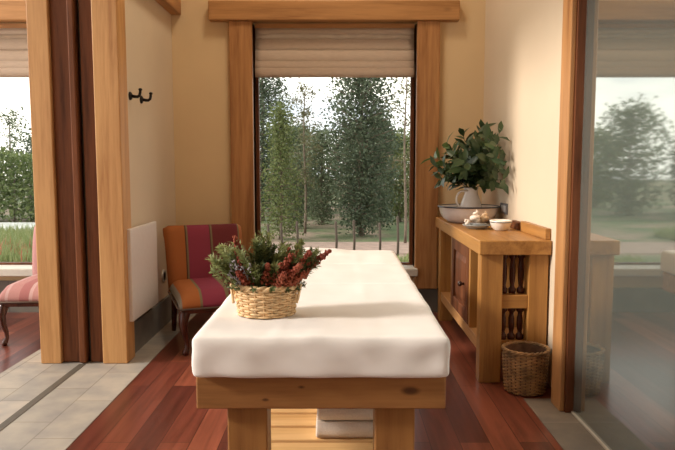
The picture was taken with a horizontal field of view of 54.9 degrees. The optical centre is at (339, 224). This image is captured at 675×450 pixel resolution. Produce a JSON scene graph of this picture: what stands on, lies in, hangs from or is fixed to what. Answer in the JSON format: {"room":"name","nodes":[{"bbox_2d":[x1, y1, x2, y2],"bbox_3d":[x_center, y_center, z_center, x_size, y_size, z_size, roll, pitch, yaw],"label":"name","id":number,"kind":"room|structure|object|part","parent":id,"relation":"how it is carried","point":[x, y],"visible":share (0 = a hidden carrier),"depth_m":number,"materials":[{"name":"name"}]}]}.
{"room":"spa","nodes":[
{"label":"spa","id":0,"kind":"room"},
{"bbox_2d":[0,312,40,372],"bbox_3d":[-3.330,1.059,2.131,2.740,0.100,6.450,0,5,0],"label":"floor","id":1,"kind":"structure","parent":0,"point":[23,327],"depth_m":4.51,"materials":[{"name":"brown wood"}]},
{"bbox_2d":[0,227,38,345],"bbox_3d":[-2.077,0.393,4.661,0.449,0.770,0.773,0,5,-3],"label":"slipper chair","id":2,"kind":"object","parent":1,"relation":"on","point":[24,292],"visible":0.32,"depth_m":4.32,"materials":[{"name":"pink fabric"}]},
{"bbox_3d":[-2.237,0.650,4.345,0.070,0.314,0.097,0,5,-3],"label":"leg","id":3,"kind":"part","parent":2,"relation":"part of","materials":[{"name":"brown wood"}]},
{"bbox_3d":[-2.073,0.436,4.587,0.416,0.124,0.594,0,5,-3],"label":"seat","id":4,"kind":"part","parent":2,"relation":"part of","materials":[{"name":"pink fabric"}]},
{"bbox_3d":[-2.092,0.216,4.924,0.449,0.465,0.217,0,5,-3],"label":"backrest","id":5,"kind":"part","parent":2,"relation":"part of","materials":[{"name":"pink fabric"}]},
{"bbox_2d":[0,314,195,449],"bbox_3d":[-1.560,1.058,2.131,0.800,0.102,6.450,0,5,0],"label":"floor","id":6,"kind":"structure","parent":0,"point":[60,417],"depth_m":3.41,"materials":[{"name":"tile"}]},
{"bbox_2d":[0,364,84,430],"bbox_3d":[-1.555,1.082,1.421,0.040,0.024,5.030,0,5,0],"label":"floor track","id":7,"kind":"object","parent":6,"relation":"in","point":[53,386],"depth_m":3.34,"materials":[{"name":"grey metal"}]},
{"bbox_2d":[125,0,175,301],"bbox_3d":[-1.380,-1.319,4.498,0.100,4.200,1.300,0,5,0],"label":"wall","id":8,"kind":"structure","parent":0,"point":[148,31],"depth_m":4.59,"materials":[{"name":"beige paint"}]},
{"bbox_2d":[77,0,102,361],"bbox_3d":[-1.486,-0.894,4.319,0.099,3.374,1.035,0,5,0],"label":"door","id":9,"kind":"structure","parent":8,"relation":"in","point":[83,6],"depth_m":3.86,"materials":[{"name":"brown wood"}]},
{"bbox_2d":[91,0,134,362],"bbox_3d":[-1.360,-0.859,3.852,0.150,3.398,0.150,0,5,0],"label":"trim","id":10,"kind":"structure","parent":8,"relation":"attached to","point":[107,16],"depth_m":3.84,"materials":[{"name":"brown wood"}]},
{"bbox_2d":[128,88,141,99],"bbox_3d":[-1.290,-0.828,4.111,0.081,0.076,0.054,0,5,0],"label":"coat hook","id":11,"kind":"object","parent":8,"relation":"attached to","point":[130,95],"visible":1,"depth_m":4.10,"materials":[{"name":"black metal"}]},
{"bbox_3d":[-1.287,-0.827,4.111,0.066,0.049,0.021,0,5,0],"label":"hook arm","id":12,"kind":"part","parent":11,"relation":"part of","materials":[{"name":"black metal"}]},
{"bbox_2d":[127,221,157,321],"bbox_3d":[-1.300,0.303,4.248,0.076,0.614,0.604,0,5,0],"label":"radiator","id":13,"kind":"object","parent":8,"relation":"attached to","point":[141,239],"visible":0.98,"depth_m":4.15,"materials":[{"name":"white metal"}]},
{"bbox_2d":[140,92,152,103],"bbox_3d":[-1.290,-0.849,4.340,0.081,0.076,0.054,0,5,0],"label":"coat hook","id":14,"kind":"object","parent":8,"relation":"attached to","point":[142,99],"visible":1,"depth_m":4.33,"materials":[{"name":"black metal"}]},
{"bbox_3d":[-1.287,-0.848,4.340,0.066,0.049,0.021,0,5,0],"label":"hook arm","id":15,"kind":"part","parent":14,"relation":"part of","materials":[{"name":"black metal"}]},
{"bbox_2d":[134,293,178,352],"bbox_3d":[-1.319,0.670,4.702,0.022,0.198,1.260,0,5,0],"label":"baseboard","id":16,"kind":"structure","parent":8,"relation":"attached to","point":[152,321],"depth_m":4.53,"materials":[{"name":"stone"}]},
{"bbox_2d":[161,270,165,281],"bbox_3d":[-1.323,0.383,4.886,0.013,0.096,0.096,0,5,0],"label":"wall socket","id":17,"kind":"object","parent":8,"relation":"attached to","point":[163,274],"visible":1,"depth_m":4.86,"materials":[{"name":"white plastic"}]},
{"bbox_2d":[155,0,180,14],"bbox_3d":[-1.290,-1.687,4.484,0.080,0.185,1.260,0,5,0],"label":"trim","id":18,"kind":"structure","parent":8,"relation":"attached to","point":[173,7],"depth_m":4.91,"materials":[{"name":"brown wood"}]},
{"bbox_2d":[0,0,485,287],"bbox_3d":[-0.750,-2.235,5.176,7.900,6.700,0.220,0,5,0],"label":"wall","id":19,"kind":"structure","parent":0,"point":[200,46],"depth_m":5.18,"materials":[{"name":"paint"}]},
{"bbox_2d":[0,0,31,275],"bbox_3d":[-3.115,-0.623,5.275,2.570,2.270,0.320,0,5,0],"label":"window","id":20,"kind":"structure","parent":19,"relation":"in","point":[12,11],"depth_m":5.04,"materials":[{"name":"brown wood"}]},
{"bbox_2d":[0,24,28,76],"bbox_3d":[-3.130,-1.388,5.177,2.100,0.423,0.074,0,5,0],"label":"blind","id":21,"kind":"object","parent":20,"relation":"attached to","point":[13,37],"visible":0.37,"depth_m":5.17,"materials":[{"name":"fabric"}]},
{"bbox_3d":[-3.130,-1.584,5.180,2.100,0.033,0.032,0,5,0],"label":"head rail","id":22,"kind":"part","parent":21,"relation":"part of","materials":[{"name":"brown wood"}]},
{"bbox_3d":[-3.130,0.372,5.314,2.180,0.062,0.215,0,5,0],"label":"sill","id":23,"kind":"part","parent":20,"relation":"part of","materials":[{"name":"beige stone"}]},
{"bbox_3d":[-3.130,-0.635,5.354,2.140,1.960,0.050,0,5,0],"label":"frame","id":24,"kind":"part","parent":20,"relation":"part of","materials":[{"name":"brown wood"}]},
{"bbox_2d":[0,280,38,311],"bbox_3d":[-3.250,0.584,5.315,2.900,0.260,0.022,0,5,0],"label":"baseboard","id":25,"kind":"structure","parent":19,"relation":"attached to","point":[3,283],"depth_m":5.31,"materials":[{"name":"stone"}]},
{"bbox_2d":[208,0,459,288],"bbox_3d":[-0.046,-0.623,5.275,1.952,2.270,0.320,0,5,0],"label":"window","id":26,"kind":"structure","parent":19,"relation":"in","point":[240,15],"depth_m":5.12,"materials":[{"name":"brown wood"}]},
{"bbox_3d":[-0.780,-0.550,5.304,0.180,2.120,0.275,0,5,0],"label":"post","id":27,"kind":"part","parent":26,"relation":"part of","materials":[{"name":"brown wood"}]},
{"bbox_2d":[255,24,413,76],"bbox_3d":[-0.043,-1.388,5.177,1.265,0.423,0.074,0,5,0],"label":"blind","id":28,"kind":"object","parent":26,"relation":"attached to","point":[281,50],"visible":1,"depth_m":5.17,"materials":[{"name":"fabric"}]},
{"bbox_3d":[-0.043,-1.584,5.180,1.265,0.033,0.032,0,5,0],"label":"head rail","id":29,"kind":"part","parent":28,"relation":"part of","materials":[{"name":"brown wood"}]},
{"bbox_3d":[-0.043,-0.635,5.354,1.295,1.960,0.050,0,5,0],"label":"frame","id":30,"kind":"part","parent":26,"relation":"part of","materials":[{"name":"brown wood"}]},
{"bbox_3d":[-0.043,0.372,5.314,1.335,0.062,0.215,0,5,0],"label":"sill","id":31,"kind":"part","parent":26,"relation":"part of","materials":[{"name":"beige stone"}]},
{"bbox_3d":[0.695,-0.550,5.304,0.180,2.120,0.275,0,5,0],"label":"post","id":32,"kind":"part","parent":26,"relation":"part of","materials":[{"name":"brown wood"}]},
{"bbox_2d":[418,288,437,311],"bbox_3d":[-0.082,0.614,5.318,2.453,0.200,0.022,0,5,0],"label":"baseboard","id":33,"kind":"structure","parent":19,"relation":"attached to","point":[430,296],"depth_m":5.30,"materials":[{"name":"stone"}]},
{"bbox_2d":[66,312,562,449],"bbox_3d":[-0.007,1.059,2.131,2.305,0.100,6.450,0,5,0],"label":"floor","id":34,"kind":"structure","parent":0,"point":[158,410],"depth_m":3.14,"materials":[{"name":"brown wood"}]},
{"bbox_2d":[163,224,241,354],"bbox_3d":[-0.889,0.407,4.484,0.561,0.770,0.773,-2,6,-20],"label":"slipper chair","id":35,"kind":"object","parent":34,"relation":"on","point":[194,290],"visible":0.66,"depth_m":4.61,"materials":[{"name":"fabric"}]},
{"bbox_3d":[-1.186,0.626,4.656,0.048,0.303,0.148,-2,6,-20],"label":"leg","id":36,"kind":"part","parent":35,"relation":"part of","materials":[{"name":"brown wood"}]},
{"bbox_3d":[-0.980,0.669,4.120,0.088,0.314,0.097,-2,6,-20],"label":"leg","id":37,"kind":"part","parent":35,"relation":"part of","materials":[{"name":"brown wood"}]},
{"bbox_3d":[-0.862,0.450,4.415,0.520,0.124,0.594,-2,6,-20],"label":"seat","id":38,"kind":"part","parent":35,"relation":"part of","materials":[{"name":"fabric"}]},
{"bbox_3d":[-0.986,0.232,4.729,0.561,0.465,0.217,-2,6,-20],"label":"backrest","id":39,"kind":"part","parent":35,"relation":"part of","materials":[{"name":"fabric"}]},
{"bbox_2d":[196,377,445,449],"bbox_3d":[-0.058,0.650,2.967,0.764,0.560,1.930,0,5,0],"label":"table","id":40,"kind":"object","parent":34,"relation":"on","point":[263,413],"visible":0.41,"depth_m":1.99,"materials":[{"name":"brown wood"}]},
{"bbox_3d":[-0.289,0.783,2.101,0.125,0.455,0.110,0,5,0],"label":"leg","id":41,"kind":"part","parent":40,"relation":"part of","materials":[{"name":"brown wood"}]},
{"bbox_2d":[192,247,449,377],"bbox_3d":[-0.059,0.296,2.930,0.781,0.152,1.998,0,5,0],"label":"mattress","id":42,"kind":"object","parent":40,"relation":"on","point":[360,313],"visible":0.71,"depth_m":1.97,"materials":[{"name":"white fabric"}]},
{"bbox_2d":[230,283,301,318],"bbox_3d":[-0.252,0.249,2.227,0.245,0.111,0.189,0,5,0],"label":"flower basket","id":43,"kind":"object","parent":42,"relation":"on","point":[263,304],"visible":0.82,"depth_m":2.16,"materials":[{"name":"wicker"}]},
{"bbox_3d":[-0.364,0.230,2.216,0.021,0.065,0.070,0,5,0],"label":"handle","id":44,"kind":"part","parent":43,"relation":"part of","materials":[{"name":"wicker"}]},
{"bbox_2d":[205,230,331,292],"bbox_3d":[-0.245,0.142,2.213,0.427,0.246,0.262,-1,5,-7],"label":"flower arrangement","id":45,"kind":"object","parent":43,"relation":"in","point":[267,267],"visible":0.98,"depth_m":2.15,"materials":[{"name":"green plant"}]},
{"bbox_3d":[-0.140,0.230,2.216,0.021,0.065,0.070,0,5,0],"label":"handle","id":46,"kind":"part","parent":43,"relation":"part of","materials":[{"name":"wicker"}]},
{"bbox_3d":[-0.058,0.509,2.020,0.764,0.105,0.070,0,5,0],"label":"rail","id":47,"kind":"part","parent":40,"relation":"part of","materials":[{"name":"brown wood"}]},
{"bbox_2d":[316,419,372,437],"bbox_3d":[0.031,0.739,2.530,0.238,0.062,0.338,0,5,0],"label":"folded towel","id":48,"kind":"object","parent":40,"relation":"on","point":[324,428],"visible":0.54,"depth_m":2.37,"materials":[{"name":"white fabric"}]},
{"bbox_2d":[317,409,372,419],"bbox_3d":[0.035,0.676,2.538,0.238,0.058,0.338,0,5,0],"label":"folded towel","id":49,"kind":"object","parent":48,"relation":"on","point":[322,414],"visible":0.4,"depth_m":2.37,"materials":[{"name":"white fabric"}]},
{"bbox_3d":[0.172,0.783,2.101,0.125,0.455,0.110,0,5,0],"label":"leg","id":50,"kind":"part","parent":40,"relation":"part of","materials":[{"name":"brown wood"}]},
{"bbox_2d":[436,217,551,382],"bbox_3d":[0.939,0.374,4.338,0.406,0.857,1.630,0,5,0],"label":"console table","id":51,"kind":"object","parent":34,"relation":"on","point":[493,283],"visible":0.94,"depth_m":3.60,"materials":[{"name":"brown wood"}]},
{"bbox_3d":[0.819,0.381,5.036,0.102,0.716,0.100,0,5,0],"label":"leg","id":52,"kind":"part","parent":51,"relation":"part of","materials":[{"name":"brown wood"}]},
{"bbox_3d":[0.786,0.342,4.214,0.028,0.475,0.584,0,5,0],"label":"cabinet door","id":53,"kind":"part","parent":51,"relation":"part of","materials":[{"name":"brown wood"}]},
{"bbox_3d":[0.785,0.342,4.214,0.014,0.325,0.434,0,5,0],"label":"door panel","id":54,"kind":"part","parent":51,"relation":"part of","materials":[{"name":"brown wood"}]},
{"bbox_2d":[437,204,499,222],"bbox_3d":[0.914,-0.081,4.632,0.438,0.118,0.438,0,5,0],"label":"basin","id":55,"kind":"object","parent":51,"relation":"on","point":[453,213],"visible":0.79,"depth_m":4.49,"materials":[{"name":"beige ceramic"}]},
{"bbox_2d":[455,187,481,206],"bbox_3d":[0.935,-0.152,4.660,0.161,0.235,0.174,4,6,34],"label":"water jug","id":56,"kind":"object","parent":55,"relation":"in","point":[471,198],"visible":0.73,"depth_m":4.62,"materials":[{"name":"beige ceramic"}]},
{"bbox_3d":[0.866,-0.182,4.633,0.088,0.139,0.015,0,5,0],"label":"handle","id":57,"kind":"part","parent":56,"relation":"part of","materials":[{"name":"beige ceramic"}]},
{"bbox_2d":[421,119,509,193],"bbox_3d":[0.852,-0.405,4.513,0.554,0.665,0.714,0,5,0],"label":"leafy branches","id":58,"kind":"object","parent":56,"relation":"in","point":[475,165],"visible":0.94,"depth_m":4.44,"materials":[{"name":"green plant"}]},
{"bbox_2d":[462,223,490,228],"bbox_3d":[0.872,0.006,4.148,0.184,0.034,0.184,0,5,0],"label":"soap dish","id":59,"kind":"object","parent":51,"relation":"on","point":[470,225],"visible":0.98,"depth_m":4.10,"materials":[{"name":"white ceramic"}]},
{"bbox_2d":[470,209,479,222],"bbox_3d":[0.861,-0.056,4.143,0.067,0.094,0.071,3,6,26],"label":"shell","id":60,"kind":"object","parent":59,"relation":"in","point":[475,217],"visible":1,"depth_m":4.13,"materials":[{"name":"white"}]},
{"bbox_2d":[480,211,488,222],"bbox_3d":[0.923,-0.052,4.166,0.062,0.079,0.058,3,6,30],"label":"shell","id":61,"kind":"object","parent":59,"relation":"in","point":[483,217],"visible":1,"depth_m":4.15,"materials":[{"name":"beige"}]},
{"bbox_2d":[441,292,522,346],"bbox_3d":[0.953,0.610,4.334,0.355,0.068,1.340,0,5,0],"label":"shelf","id":62,"kind":"object","parent":51,"relation":"attached to","point":[470,330],"depth_m":4.08,"materials":[{"name":"brown wood"}]},
{"bbox_3d":[0.828,0.513,3.607,0.120,0.716,0.090,0,5,0],"label":"leg","id":63,"kind":"part","parent":51,"relation":"part of","materials":[{"name":"brown wood"}]},
{"bbox_2d":[489,219,511,230],"bbox_3d":[0.998,0.001,4.037,0.141,0.064,0.141,0,5,0],"label":"bowl","id":64,"kind":"object","parent":51,"relation":"on","point":[496,224],"visible":1,"depth_m":3.99,"materials":[{"name":"white ceramic"}]},
{"bbox_3d":[0.959,0.673,3.652,0.142,0.068,0.050,0,5,0],"label":"rail","id":65,"kind":"part","parent":51,"relation":"part of","materials":[{"name":"brown wood"}]},
{"bbox_3d":[0.959,0.419,3.591,0.142,0.075,0.055,0,5,0],"label":"rail","id":66,"kind":"part","parent":51,"relation":"part of","materials":[{"name":"brown wood"}]},
{"bbox_3d":[1.083,0.513,3.607,0.105,0.716,0.090,0,5,0],"label":"leg","id":67,"kind":"part","parent":51,"relation":"part of","materials":[{"name":"brown wood"}]},
{"bbox_2d":[501,340,550,395],"bbox_3d":[0.985,0.761,3.459,0.252,0.237,0.253,-4,6,-34],"label":"basket","id":68,"kind":"object","parent":34,"relation":"on","point":[525,364],"visible":1,"depth_m":3.37,"materials":[{"name":"brown wicker"}]},
{"bbox_2d":[482,0,562,386],"bbox_3d":[1.220,-1.287,4.149,0.150,4.200,2.000,0,5,0],"label":"wall","id":69,"kind":"structure","parent":0,"point":[523,38],"depth_m":3.97,"materials":[{"name":"beige paint"}]},
{"bbox_2d":[500,203,507,214],"bbox_3d":[1.139,-0.114,4.519,0.012,0.073,0.180,0,5,0],"label":"wall switch","id":70,"kind":"object","parent":69,"relation":"attached to","point":[503,207],"visible":1,"depth_m":4.49,"materials":[{"name":"metal"}]},
{"bbox_2d":[551,0,576,410],"bbox_3d":[1.080,-0.365,3.115,0.024,2.546,0.130,0,5,0],"label":"trim","id":71,"kind":"structure","parent":69,"relation":"attached to","point":[569,23],"depth_m":3.11,"materials":[{"name":"brown wood"}]},
{"bbox_2d":[564,0,586,412],"bbox_3d":[1.119,-0.366,3.132,0.053,2.546,0.195,0,5,0],"label":"trim","id":72,"kind":"structure","parent":69,"relation":"attached to","point":[581,4],"depth_m":3.06,"materials":[{"name":"brown wood"}]},
{"bbox_2d":[524,399,604,449],"bbox_3d":[1.145,1.144,1.135,0.400,0.093,4.450,0,5,0],"label":"floor","id":73,"kind":"structure","parent":0,"point":[570,434],"depth_m":2.98,"materials":[{"name":"beige tile"}]},
{"bbox_3d":[-1.745,-2.365,4.401,0.110,6.300,1.300,0,5,0],"label":"wall","id":74,"kind":"structure","parent":0,"visible":0},
{"bbox_2d":[26,0,63,362],"bbox_3d":[-1.748,-0.859,3.852,0.125,3.398,0.150,0,5,0],"label":"trim","id":75,"kind":"structure","parent":74,"relation":"attached to","point":[37,11],"depth_m":3.83,"materials":[{"name":"brown wood"}]},
{"bbox_2d":[49,0,89,362],"bbox_3d":[-1.610,-0.892,4.304,0.150,3.374,1.065,0,5,0],"label":"door","id":76,"kind":"structure","parent":74,"relation":"in","point":[63,13],"depth_m":3.85,"materials":[{"name":"brown wood"}]},
{"bbox_3d":[1.220,-2.343,1.717,0.150,1.650,2.650,0,5,0],"label":"wall","id":77,"kind":"structure","parent":0,"visible":0},
{"bbox_2d":[571,0,674,449],"bbox_3d":[1.132,-0.246,1.823,0.024,2.546,2.435,0,5,0],"label":"door","id":78,"kind":"structure","parent":77,"relation":"in","point":[624,371],"depth_m":2.56,"materials":[{"name":"clear glass"}]},
{"label":"outside","id":79,"kind":"structure","parent":0,"visible":0},
{"bbox_2d":[0,180,408,259],"bbox_3d":[-5.000,-1.730,37.776,70.000,0.300,64.450,0,5,0],"label":"ground","id":80,"kind":"structure","parent":79,"point":[326,232],"depth_m":15.71,"materials":[{"name":"plant"}]},
{"bbox_2d":[0,100,29,208],"bbox_3d":[-11.463,-2.396,22.621,1.872,3.817,1.728,0,5,0],"label":"tree","id":81,"kind":"object","parent":80,"relation":"on","point":[9,135],"visible":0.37,"depth_m":22.36,"materials":[{"name":"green plant"}]},
{"bbox_2d":[0,235,31,261],"bbox_3d":[-6.648,0.405,10.800,3.673,0.407,1.818,0,5,0],"label":"flowers","id":82,"kind":"object","parent":80,"relation":"on","point":[30,235],"visible":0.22,"depth_m":10.96,"materials":[{"name":"plant"}]},
{"bbox_2d":[0,222,34,230],"bbox_3d":[-13.700,0.100,16.529,12.600,0.062,3.100,0,5,0],"label":"gravel drive","id":83,"kind":"structure","parent":80,"relation":"on","point":[29,224],"depth_m":17.42,"materials":[{"name":"beige gravel"}]},
{"bbox_2d":[0,147,34,221],"bbox_3d":[-10.792,-1.121,18.473,6.615,2.424,1.276,0,5,0],"label":"hedge","id":84,"kind":"object","parent":80,"relation":"on","point":[13,191],"visible":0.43,"depth_m":18.16,"materials":[{"name":"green plant"}]},
{"bbox_2d":[0,223,34,261],"bbox_3d":[-6.652,0.307,12.257,4.049,0.336,5.177,0,5,0],"label":"meadow grass","id":85,"kind":"structure","parent":80,"relation":"on","point":[8,254],"depth_m":11.57,"materials":[{"name":"green plant"}]},
{"bbox_2d":[3,125,33,202],"bbox_3d":[-9.268,-1.590,20.919,2.572,3.377,2.954,1,5,7],"label":"tree","id":86,"kind":"object","parent":80,"relation":"on","point":[29,140],"visible":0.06,"depth_m":20.50,"materials":[{"name":"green plant"}]},
{"bbox_2d":[259,77,302,220],"bbox_3d":[-2.230,-3.309,18.445,2.193,6.401,2.454,-4,7,-39],"label":"dense tree","id":87,"kind":"object","parent":80,"relation":"on","point":[265,88],"visible":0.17,"depth_m":18.24,"materials":[{"name":"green plant"}]},
{"bbox_2d":[280,223,282,242],"bbox_3d":[-0.987,0.308,10.975,0.057,0.671,0.042,0,5,0],"label":"stake","id":88,"kind":"object","parent":80,"relation":"on","point":[281,230],"visible":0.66,"depth_m":10.94,"materials":[{"name":"wood"}]},
{"bbox_2d":[260,90,311,239],"bbox_3d":[-1.232,-1.220,13.843,1.381,3.270,1.278,1,5,14],"label":"young conifer","id":89,"kind":"object","parent":80,"relation":"on","point":[278,165],"visible":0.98,"depth_m":13.76,"materials":[{"name":"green plant"}]},
{"bbox_2d":[296,221,298,243],"bbox_3d":[-0.732,0.280,11.173,0.057,0.691,0.042,0,5,0],"label":"stake","id":90,"kind":"object","parent":80,"relation":"on","point":[297,230],"visible":0.66,"depth_m":11.14,"materials":[{"name":"wood"}]},
{"bbox_2d":[274,148,322,228],"bbox_3d":[-1.105,-0.856,16.459,1.241,2.200,1.492,-1,5,-16],"label":"bushy tree","id":91,"kind":"object","parent":80,"relation":"on","point":[300,167],"visible":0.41,"depth_m":16.29,"materials":[{"name":"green plant"}]},
{"bbox_2d":[260,117,339,214],"bbox_3d":[-1.466,-1.726,20.811,2.968,3.489,2.974,-4,6,-35],"label":"tree","id":92,"kind":"object","parent":80,"relation":"on","point":[295,129],"visible":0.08,"depth_m":20.39,"materials":[{"name":"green plant"}]},
{"bbox_2d":[286,77,327,232],"bbox_3d":[-0.790,-1.608,15.152,0.971,3.620,0.985,-3,6,-32],"label":"slender tree","id":93,"kind":"object","parent":80,"relation":"on","point":[304,113],"visible":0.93,"depth_m":15.08,"materials":[{"name":"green plant"}]},
{"bbox_2d":[292,125,347,224],"bbox_3d":[-0.519,-1.247,17.401,1.686,2.933,1.872,4,6,34],"label":"bushy tree","id":94,"kind":"object","parent":80,"relation":"on","point":[320,212],"visible":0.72,"depth_m":17.28,"materials":[{"name":"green plant"}]},
{"bbox_2d":[334,221,337,248],"bbox_3d":[-0.065,0.288,10.973,0.057,0.711,0.042,0,5,0],"label":"stake","id":95,"kind":"object","parent":80,"relation":"on","point":[335,222],"visible":0.71,"depth_m":10.95,"materials":[{"name":"wood"}]},
{"bbox_2d":[265,242,408,253],"bbox_3d":[3.400,0.463,12.596,17.200,0.062,1.800,0,5,0],"label":"path","id":96,"kind":"structure","parent":80,"relation":"on","point":[403,247],"depth_m":12.88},
{"bbox_2d":[381,77,409,242],"bbox_3d":[1.240,-1.615,13.154,0.847,3.999,1.185,0,5,0],"label":"slender tree","id":97,"kind":"object","parent":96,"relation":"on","point":[407,80],"visible":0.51,"depth_m":13.13,"materials":[{"name":"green plant"}]},
{"bbox_2d":[325,118,357,204],"bbox_3d":[0.586,-2.189,24.410,2.783,3.611,2.743,1,5,15],"label":"tree","id":98,"kind":"object","parent":80,"relation":"on","point":[351,118],"visible":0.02,"depth_m":24.13,"materials":[{"name":"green plant"}]},
{"bbox_2d":[352,220,355,249],"bbox_3d":[0.242,0.270,11.172,0.057,0.711,0.042,0,5,0],"label":"stake","id":99,"kind":"object","parent":80,"relation":"on","point":[353,221],"visible":0.71,"depth_m":11.15,"materials":[{"name":"wood"}]},
{"bbox_2d":[313,77,407,236],"bbox_3d":[0.460,-2.017,14.455,2.118,4.948,2.051,-1,5,-6],"label":"dense tree","id":100,"kind":"object","parent":80,"relation":"on","point":[363,207],"visible":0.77,"depth_m":14.30,"materials":[{"name":"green plant"}]},
{"bbox_2d":[336,116,409,209],"bbox_3d":[1.212,-1.793,20.898,2.771,3.680,2.850,-3,6,-30],"label":"tree","id":101,"kind":"object","parent":80,"relation":"on","point":[369,116],"visible":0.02,"depth_m":20.84,"materials":[{"name":"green plant"}]},
{"bbox_2d":[378,223,381,249],"bbox_3d":[0.679,0.299,11.074,0.057,0.671,0.042,0,5,0],"label":"stake","id":102,"kind":"object","parent":80,"relation":"on","point":[379,224],"visible":0.71,"depth_m":11.05,"materials":[{"name":"wood"}]},
{"bbox_2d":[354,113,406,230],"bbox_3d":[0.986,-1.357,15.969,1.346,3.155,1.520,-1,5,-9],"label":"dense tree","id":103,"kind":"object","parent":80,"relation":"on","point":[390,173],"visible":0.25,"depth_m":15.82,"materials":[{"name":"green plant"}]},
{"bbox_2d":[381,127,409,222],"bbox_3d":[1.698,-1.460,18.358,1.563,3.003,1.534,-2,6,-17],"label":"bushy tree","id":104,"kind":"object","parent":80,"relation":"on","point":[396,207],"visible":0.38,"depth_m":18.23,"materials":[{"name":"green plant"}]},
{"bbox_2d":[396,216,398,255],"bbox_3d":[0.966,0.252,10.869,0.057,0.800,0.042,0,5,0],"label":"stake","id":105,"kind":"object","parent":80,"relation":"on","point":[397,217],"visible":0.84,"depth_m":10.84,"materials":[{"name":"wood"}]},
{"bbox_2d":[397,252,408,261],"bbox_3d":[-0.119,0.583,10.048,5.150,0.192,1.613,0,5,0],"label":"grass","id":106,"kind":"structure","parent":80,"relation":"on","point":[405,259],"depth_m":10.50,"materials":[{"name":"green plant"}]}
]}

